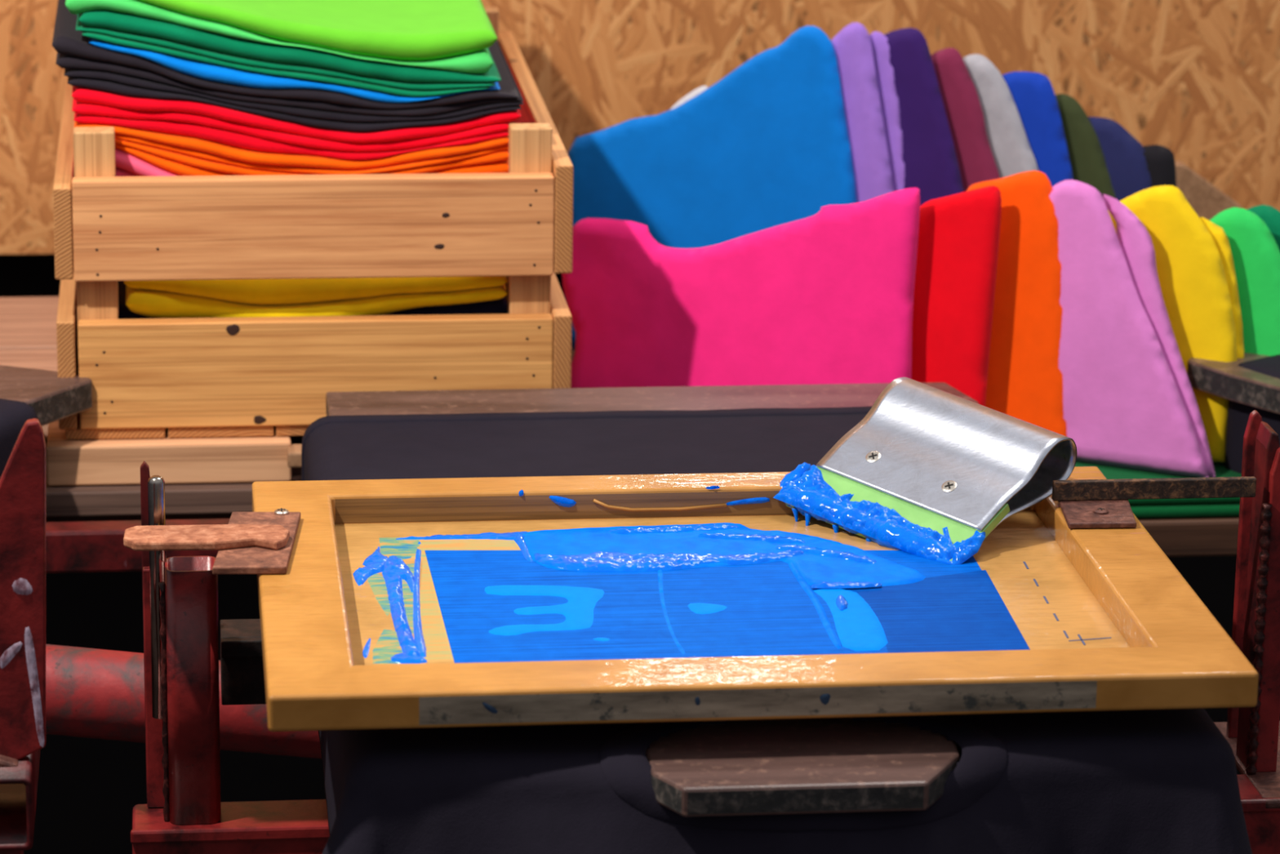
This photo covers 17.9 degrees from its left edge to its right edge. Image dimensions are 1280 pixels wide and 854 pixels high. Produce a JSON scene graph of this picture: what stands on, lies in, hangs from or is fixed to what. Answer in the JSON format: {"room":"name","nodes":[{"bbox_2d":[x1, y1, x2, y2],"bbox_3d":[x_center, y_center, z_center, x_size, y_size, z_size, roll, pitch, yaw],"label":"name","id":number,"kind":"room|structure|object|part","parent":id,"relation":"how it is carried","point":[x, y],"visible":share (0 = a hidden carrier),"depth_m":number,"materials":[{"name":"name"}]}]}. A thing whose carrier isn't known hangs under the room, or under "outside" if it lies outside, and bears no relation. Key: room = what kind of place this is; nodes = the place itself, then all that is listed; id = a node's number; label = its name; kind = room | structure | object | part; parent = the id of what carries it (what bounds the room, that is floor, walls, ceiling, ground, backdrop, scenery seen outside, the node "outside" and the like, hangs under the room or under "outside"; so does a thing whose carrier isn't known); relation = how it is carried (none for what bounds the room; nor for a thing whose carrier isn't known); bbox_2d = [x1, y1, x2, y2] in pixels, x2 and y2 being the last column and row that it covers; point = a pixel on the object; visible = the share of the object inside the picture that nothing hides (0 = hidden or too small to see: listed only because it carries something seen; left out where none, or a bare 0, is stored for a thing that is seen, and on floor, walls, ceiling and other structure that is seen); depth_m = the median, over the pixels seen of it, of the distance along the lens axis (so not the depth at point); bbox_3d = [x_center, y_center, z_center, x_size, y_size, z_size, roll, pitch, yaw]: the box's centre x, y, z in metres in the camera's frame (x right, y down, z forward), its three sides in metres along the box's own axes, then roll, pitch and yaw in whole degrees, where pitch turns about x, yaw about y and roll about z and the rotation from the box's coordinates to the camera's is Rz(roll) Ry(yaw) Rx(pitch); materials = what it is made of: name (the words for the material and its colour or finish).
{"room":"print shop","nodes":[
{"label":"print shop","id":0,"kind":"room"},
{"bbox_2d":[0,398,38,478],"bbox_3d":[-0.747,0.071,3.077,0.408,0.131,0.449,8,17,24],"label":"shirt","id":1,"kind":"object","parent":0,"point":[14,414],"visible":0.28,"depth_m":3.14,"materials":[{"name":"black fabric"}]},
{"bbox_2d":[0,364,93,426],"bbox_3d":[-0.716,0.009,3.109,0.381,0.024,0.521,8,17,24],"label":"platen","id":2,"kind":"object","parent":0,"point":[53,398],"visible":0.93,"depth_m":3.23,"materials":[{"name":"brown wood"}]},
{"bbox_2d":[88,37,500,102],"bbox_3d":[-0.301,-0.345,3.463,0.329,0.052,0.450,-1,16,-6],"label":"shirt","id":3,"kind":"object","parent":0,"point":[206,71],"visible":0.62,"depth_m":3.25,"materials":[{"name":"blue fabric"}]},
{"bbox_2d":[65,0,493,73],"bbox_3d":[-0.312,-0.376,3.455,0.341,0.072,0.453,-1,16,-6],"label":"shirt","id":4,"kind":"object","parent":3,"relation":"on","point":[480,61],"visible":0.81,"depth_m":3.24,"materials":[{"name":"green fabric"}]},
{"bbox_2d":[137,0,497,60],"bbox_3d":[-0.312,-0.391,3.466,0.344,0.072,0.484,-1,16,-6],"label":"shirt","id":5,"kind":"object","parent":4,"relation":"on","point":[393,29],"visible":1,"depth_m":3.26,"materials":[{"name":"green fabric"}]},
{"bbox_2d":[75,9,501,97],"bbox_3d":[-0.305,-0.359,3.460,0.340,0.072,0.451,-1,16,-6],"label":"shirt","id":6,"kind":"object","parent":3,"relation":"on","point":[113,27],"visible":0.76,"depth_m":3.25,"materials":[{"name":"green fabric"}]},
{"bbox_2d":[52,0,523,115],"bbox_3d":[-0.306,-0.342,3.464,0.377,0.067,0.451,-1,16,-6],"label":"shirt","id":7,"kind":"object","parent":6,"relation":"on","point":[74,51],"visible":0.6,"depth_m":3.26,"materials":[{"name":"fabric"}]},
{"bbox_2d":[0,0,1279,254],"bbox_3d":[0.104,-0.885,3.817,4.200,1.462,0.018,-1,16,-6],"label":"wall","id":8,"kind":"structure","parent":0,"point":[1197,80],"depth_m":3.96,"materials":[{"name":"beige wood"}]},
{"bbox_2d":[0,253,1279,853],"bbox_3d":[0.084,-0.791,4.015,7.400,2.850,0.050,-1,16,-6],"label":"wall","id":9,"kind":"structure","parent":0,"point":[89,789],"depth_m":4.24,"materials":[{"name":"black"}]},
{"bbox_3d":[0.319,1.225,2.239,7.400,0.050,5.400,-1,16,-6],"label":"floor","id":10,"kind":"structure","parent":0,"visible":0},
{"bbox_2d":[0,418,45,853],"bbox_3d":[-0.416,0.504,2.668,0.078,1.081,0.160,-1,16,-6],"label":"metal press arm","id":11,"kind":"object","parent":10,"relation":"on","point":[23,477],"visible":1,"depth_m":2.51,"materials":[{"name":"red paint"}]},
{"bbox_3d":[-0.425,0.632,2.706,0.045,0.813,0.045,-1,16,-6],"label":"leg","id":12,"kind":"part","parent":11,"relation":"part of","materials":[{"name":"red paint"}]},
{"bbox_2d":[45,518,230,573],"bbox_3d":[-0.515,0.470,3.266,1.000,0.815,0.029,-1,16,-6],"label":"member","id":13,"kind":"object","parent":10,"relation":"on","point":[91,546],"visible":0.02,"depth_m":3.15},
{"bbox_2d":[45,644,321,758],"bbox_3d":[-0.246,0.523,3.102,0.826,0.812,0.066,-1,16,-6],"label":"pipe","id":14,"kind":"object","parent":10,"relation":"on","point":[91,692],"visible":0.15,"depth_m":2.97,"materials":[{"name":"red metal"}]},
{"bbox_2d":[45,348,1239,556],"bbox_3d":[0.135,0.358,3.733,2.500,0.795,0.770,-1,16,-6],"label":"workbench","id":15,"kind":"object","parent":10,"relation":"on","point":[1201,536],"visible":0.02,"depth_m":3.29,"materials":[{"name":"brown wood"}]},
{"bbox_2d":[44,435,302,516],"bbox_3d":[-0.687,-0.005,3.475,0.820,0.021,0.518,-1,16,-6],"label":"board","id":16,"kind":"object","parent":15,"relation":"on","point":[217,497],"visible":0.02,"depth_m":3.26,"materials":[{"name":"brown wood"}]},
{"bbox_2d":[0,349,57,437],"bbox_3d":[-0.591,-0.028,3.439,1.005,0.020,0.213,-1,16,-6],"label":"board","id":17,"kind":"object","parent":16,"relation":"on","point":[42,359],"visible":0.02,"depth_m":3.51,"materials":[{"name":"brown wood"}]},
{"bbox_2d":[53,7,573,439],"bbox_3d":[-0.294,-0.194,3.540,0.414,0.249,0.600,-1,16,-6],"label":"wooden crate","id":18,"kind":"object","parent":17,"relation":"on","point":[206,377],"visible":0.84,"depth_m":3.26,"materials":[{"name":"brown wood"}]},
{"bbox_3d":[-0.437,-0.122,3.260,0.032,0.240,0.022,-1,16,-6],"label":"corner post","id":19,"kind":"part","parent":18,"relation":"part of","materials":[{"name":"beige wood"}]},
{"bbox_2d":[117,280,507,319],"bbox_3d":[-0.300,-0.113,3.528,0.337,0.109,0.454,-1,16,-6],"label":"shirt","id":20,"kind":"object","parent":18,"relation":"in","point":[500,306],"visible":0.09,"depth_m":3.31,"materials":[{"name":"black fabric"}]},
{"bbox_2d":[124,275,507,318],"bbox_3d":[-0.287,-0.166,3.497,0.310,0.042,0.457,-1,16,-6],"label":"shirt","id":21,"kind":"object","parent":20,"relation":"on","point":[356,296],"visible":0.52,"depth_m":3.28,"materials":[{"name":"yellow fabric"}]},
{"bbox_2d":[115,147,182,176],"bbox_3d":[-0.290,-0.239,3.499,0.379,0.110,0.458,-1,16,-6],"label":"shirt","id":22,"kind":"object","parent":21,"relation":"on","point":[126,164],"visible":0.03,"depth_m":3.26,"materials":[{"name":"pink fabric"}]},
{"bbox_2d":[74,120,508,176],"bbox_3d":[-0.303,-0.278,3.483,0.352,0.056,0.452,-1,16,-6],"label":"shirt","id":23,"kind":"object","parent":22,"relation":"on","point":[181,155],"visible":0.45,"depth_m":3.27,"materials":[{"name":"orange fabric"}]},
{"bbox_2d":[73,112,508,160],"bbox_3d":[-0.304,-0.294,3.479,0.351,0.039,0.450,-1,16,-6],"label":"shirt","id":24,"kind":"object","parent":23,"relation":"on","point":[230,138],"visible":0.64,"depth_m":3.26,"materials":[{"name":"red fabric"}]},
{"bbox_2d":[71,86,521,151],"bbox_3d":[-0.300,-0.307,3.474,0.360,0.054,0.449,-1,16,-6],"label":"shirt","id":25,"kind":"object","parent":23,"relation":"on","point":[86,101],"visible":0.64,"depth_m":3.26,"materials":[{"name":"red fabric"}]},
{"bbox_2d":[63,68,523,132],"bbox_3d":[-0.302,-0.322,3.470,0.368,0.051,0.449,-1,16,-6],"label":"shirt","id":26,"kind":"object","parent":25,"relation":"on","point":[108,82],"visible":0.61,"depth_m":3.26,"materials":[{"name":"fabric"}]},
{"bbox_3d":[-0.151,-0.274,3.812,0.034,0.240,0.022,-1,16,-6],"label":"corner post","id":27,"kind":"part","parent":18,"relation":"part of","materials":[{"name":"brown wood"}]},
{"bbox_3d":[-0.090,-0.127,3.300,0.034,0.240,0.022,-1,16,-6],"label":"corner post","id":28,"kind":"part","parent":18,"relation":"part of","materials":[{"name":"beige wood"}]},
{"bbox_2d":[0,296,58,350],"bbox_3d":[-0.614,-0.084,3.633,1.005,0.022,0.180,-1,16,-6],"label":"board","id":29,"kind":"object","parent":16,"relation":"on","point":[26,323],"visible":0.02,"depth_m":3.63,"materials":[{"name":"brown wood"}]},
{"bbox_2d":[45,420,291,485],"bbox_3d":[-0.384,0.018,3.307,0.196,0.033,0.090,-1,16,-6],"label":"wooden beam","id":30,"kind":"structure","parent":16,"relation":"on","point":[75,462],"depth_m":3.27,"materials":[{"name":"brown wood"}]},
{"bbox_2d":[286,444,302,467],"bbox_3d":[-0.260,0.023,3.272,0.050,0.013,0.027,-1,16,-6],"label":"wood offcut","id":31,"kind":"object","parent":16,"relation":"on","point":[294,451],"visible":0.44,"depth_m":3.26,"materials":[{"name":"brown wood"}]},
{"bbox_2d":[564,26,857,351],"bbox_3d":[0.069,-0.198,3.631,0.309,0.327,0.088,7,17,21],"label":"shirt","id":32,"kind":"object","parent":15,"relation":"on","point":[766,145],"visible":0.48,"depth_m":3.62,"materials":[{"name":"blue fabric"}]},
{"bbox_2d":[562,187,919,387],"bbox_3d":[0.079,-0.093,3.416,0.334,0.241,0.066,7,17,22],"label":"shirt","id":33,"kind":"object","parent":15,"relation":"on","point":[824,297],"visible":0.62,"depth_m":3.40,"materials":[{"name":"pink fabric"}]},
{"bbox_2d":[831,22,904,202],"bbox_3d":[0.179,-0.189,3.603,0.186,0.334,0.095,8,17,24],"label":"shirt","id":34,"kind":"object","parent":15,"relation":"on","point":[870,99],"visible":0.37,"depth_m":3.58,"materials":[{"name":"purple fabric"}]},
{"bbox_2d":[884,27,964,206],"bbox_3d":[0.219,-0.187,3.601,0.204,0.327,0.088,8,17,24],"label":"shirt","id":35,"kind":"object","parent":15,"relation":"on","point":[929,157],"visible":0.24,"depth_m":3.58,"materials":[{"name":"purple fabric"}]},
{"bbox_2d":[911,185,1001,406],"bbox_3d":[0.222,-0.082,3.383,0.152,0.244,0.068,7,17,19],"label":"shirt","id":36,"kind":"object","parent":15,"relation":"on","point":[958,239],"visible":0.49,"depth_m":3.36,"materials":[{"name":"red fabric"}]},
{"bbox_2d":[930,48,999,191],"bbox_3d":[0.264,-0.177,3.602,0.204,0.310,0.084,8,17,25],"label":"shirt","id":37,"kind":"object","parent":15,"relation":"on","point":[961,101],"visible":0.07,"depth_m":3.58,"materials":[{"name":"red fabric"}]},
{"bbox_2d":[962,53,1038,177],"bbox_3d":[0.302,-0.173,3.601,0.204,0.304,0.082,8,18,25],"label":"shirt","id":38,"kind":"object","parent":15,"relation":"on","point":[1012,153],"visible":0.15,"depth_m":3.58,"materials":[{"name":"grey fabric"}]},
{"bbox_2d":[966,170,1066,436],"bbox_3d":[0.301,-0.086,3.393,0.170,0.255,0.072,8,17,24],"label":"shirt","id":39,"kind":"object","parent":15,"relation":"on","point":[1024,380],"visible":0.46,"depth_m":3.37,"materials":[{"name":"orange fabric"}]},
{"bbox_2d":[1001,71,1073,186],"bbox_3d":[0.323,-0.167,3.605,0.204,0.291,0.079,8,17,25],"label":"shirt","id":40,"kind":"object","parent":15,"relation":"on","point":[1033,94],"visible":0.15,"depth_m":3.58,"materials":[{"name":"blue fabric"}]},
{"bbox_2d":[1055,93,1115,209],"bbox_3d":[0.369,-0.157,3.605,0.204,0.271,0.075,8,18,25],"label":"shirt","id":41,"kind":"object","parent":15,"relation":"on","point":[1086,155],"visible":0.17,"depth_m":3.58,"materials":[{"name":"green fabric"}]},
{"bbox_2d":[1088,116,1151,201],"bbox_3d":[0.392,-0.146,3.604,0.204,0.252,0.071,8,17,24],"label":"shirt","id":42,"kind":"object","parent":15,"relation":"on","point":[1125,160],"visible":0.12,"depth_m":3.58,"materials":[{"name":"blue fabric"}]},
{"bbox_2d":[1074,461,1241,518],"bbox_3d":[0.475,0.035,3.395,0.310,0.020,0.215,-1,16,-6],"label":"shirt","id":43,"kind":"object","parent":15,"relation":"on","point":[1188,507],"visible":0.04,"depth_m":3.29,"materials":[{"name":"green fabric"}]},
{"bbox_2d":[1048,179,1214,477],"bbox_3d":[0.366,-0.087,3.367,0.256,0.228,0.066,8,17,24],"label":"shirt","id":44,"kind":"object","parent":43,"relation":"on","point":[1129,401],"visible":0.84,"depth_m":3.35,"materials":[{"name":"pink fabric"}]},
{"bbox_2d":[1107,185,1244,462],"bbox_3d":[0.408,-0.091,3.394,0.208,0.223,0.065,8,17,24],"label":"shirt","id":45,"kind":"object","parent":43,"relation":"on","point":[1195,267],"visible":0.39,"depth_m":3.36,"materials":[{"name":"yellow fabric"}]},
{"bbox_2d":[1208,207,1279,355],"bbox_3d":[0.469,-0.084,3.406,0.204,0.200,0.058,8,17,24],"label":"shirt","id":46,"kind":"object","parent":43,"relation":"on","point":[1255,253],"visible":0.22,"depth_m":3.38,"materials":[{"name":"green fabric"}]},
{"bbox_2d":[1224,354,1279,473],"bbox_3d":[0.765,0.013,3.308,0.402,0.101,0.402,-11,19,-35],"label":"shirt","id":47,"kind":"object","parent":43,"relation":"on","point":[1238,413],"visible":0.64,"depth_m":3.34,"materials":[{"name":"fabric"}]},
{"bbox_2d":[1246,204,1279,251],"bbox_3d":[0.509,-0.089,3.434,0.204,0.195,0.057,8,17,24],"label":"shirt","id":48,"kind":"object","parent":43,"relation":"on","point":[1270,215],"visible":0.02,"depth_m":3.42,"materials":[{"name":"green fabric"}]},
{"bbox_2d":[1142,144,1176,186],"bbox_3d":[0.402,-0.136,3.606,0.204,0.233,0.066,8,17,24],"label":"shirt","id":49,"kind":"object","parent":15,"relation":"on","point":[1160,160],"visible":0.06,"depth_m":3.57,"materials":[{"name":"black fabric"}]},
{"bbox_2d":[1174,160,1242,220],"bbox_3d":[0.537,-0.166,3.824,0.131,0.171,0.020,-1,16,-6],"label":"plank","id":50,"kind":"object","parent":15,"relation":"on","point":[1207,201],"visible":0.24,"depth_m":3.80,"materials":[{"name":"brown wood"}]},
{"bbox_2d":[1186,352,1279,413],"bbox_3d":[0.741,-0.033,3.333,0.437,0.022,0.411,-11,19,-35],"label":"platen","id":51,"kind":"object","parent":15,"relation":"on","point":[1228,380],"visible":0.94,"depth_m":3.32,"materials":[{"name":"brown wood"}]},
{"bbox_2d":[130,409,1279,853],"bbox_3d":[0.086,0.485,2.910,0.886,0.999,0.160,-1,16,-6],"label":"press","id":52,"kind":"object","parent":10,"relation":"on","point":[184,812],"visible":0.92,"depth_m":2.74,"materials":[{"name":"red paint"}]},
{"bbox_3d":[-0.328,0.176,2.740,0.014,0.170,0.008,-1,16,-6],"label":"plate","id":53,"kind":"part","parent":52,"relation":"part of","materials":[{"name":"red paint"}]},
{"bbox_3d":[-0.322,0.114,2.712,0.011,0.169,0.011,-1,16,-6],"label":"guide rod","id":54,"kind":"part","parent":52,"relation":"part of","materials":[{"name":"silver metal"}]},
{"bbox_2d":[325,382,978,816],"bbox_3d":[0.057,0.098,2.824,0.515,0.018,0.893,-1,16,-6],"label":"platen","id":55,"kind":"object","parent":52,"relation":"attached to","point":[815,765],"visible":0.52,"depth_m":2.46,"materials":[{"name":"brown wood"}]},
{"bbox_2d":[301,406,1252,853],"bbox_3d":[0.014,0.252,2.794,0.692,0.308,0.889,-1,16,-6],"label":"shirt","id":56,"kind":"object","parent":55,"relation":"on","point":[1140,781],"visible":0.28,"depth_m":2.46,"materials":[{"name":"black fabric"}]},
{"bbox_2d":[123,466,1258,731],"bbox_3d":[0.054,0.096,2.640,0.775,0.041,0.446,-1,16,-6],"label":"screen","id":57,"kind":"object","parent":52,"relation":"attached to","point":[544,600],"visible":1,"depth_m":2.62,"materials":[{"name":"brown wood"}]},
{"bbox_3d":[-0.284,0.073,2.661,0.109,0.006,0.042,-1,16,-6],"label":"hinge arm","id":58,"kind":"part","parent":57,"relation":"part of","materials":[{"name":"metal"}]},
{"bbox_3d":[-0.252,0.076,2.672,0.048,0.005,0.125,1,16,0],"label":"hinge plate","id":59,"kind":"part","parent":57,"relation":"part of","materials":[{"name":"brown metal"}]},
{"bbox_2d":[773,377,1077,564],"bbox_3d":[0.197,0.030,2.812,0.171,0.089,0.136,15,21,40],"label":"squeegee","id":60,"kind":"object","parent":57,"relation":"on","point":[929,472],"visible":0.99,"depth_m":2.80,"materials":[{"name":"metal"}]},
{"bbox_3d":[0.176,0.054,2.790,0.152,0.054,0.060,15,21,40],"label":"blade","id":61,"kind":"part","parent":60,"relation":"part of","materials":[{"name":"green rubber"}]},
{"bbox_3d":[0.313,0.059,2.767,0.048,0.004,0.063,0,16,-1],"label":"hinge plate","id":62,"kind":"part","parent":57,"relation":"part of","materials":[{"name":"brown metal"}]},
{"bbox_3d":[0.354,0.043,2.792,0.142,0.014,0.006,-1,16,-6],"label":"hinge arm","id":63,"kind":"part","parent":57,"relation":"part of"},
{"bbox_3d":[0.434,0.119,2.843,0.012,0.247,0.030,-1,16,-6],"label":"upright plate","id":64,"kind":"part","parent":52,"relation":"part of","materials":[{"name":"red paint"}]},
{"bbox_3d":[0.442,0.128,2.828,0.016,0.238,0.008,-1,16,-6],"label":"upright plate","id":65,"kind":"part","parent":52,"relation":"part of","materials":[{"name":"red paint"}]}
]}

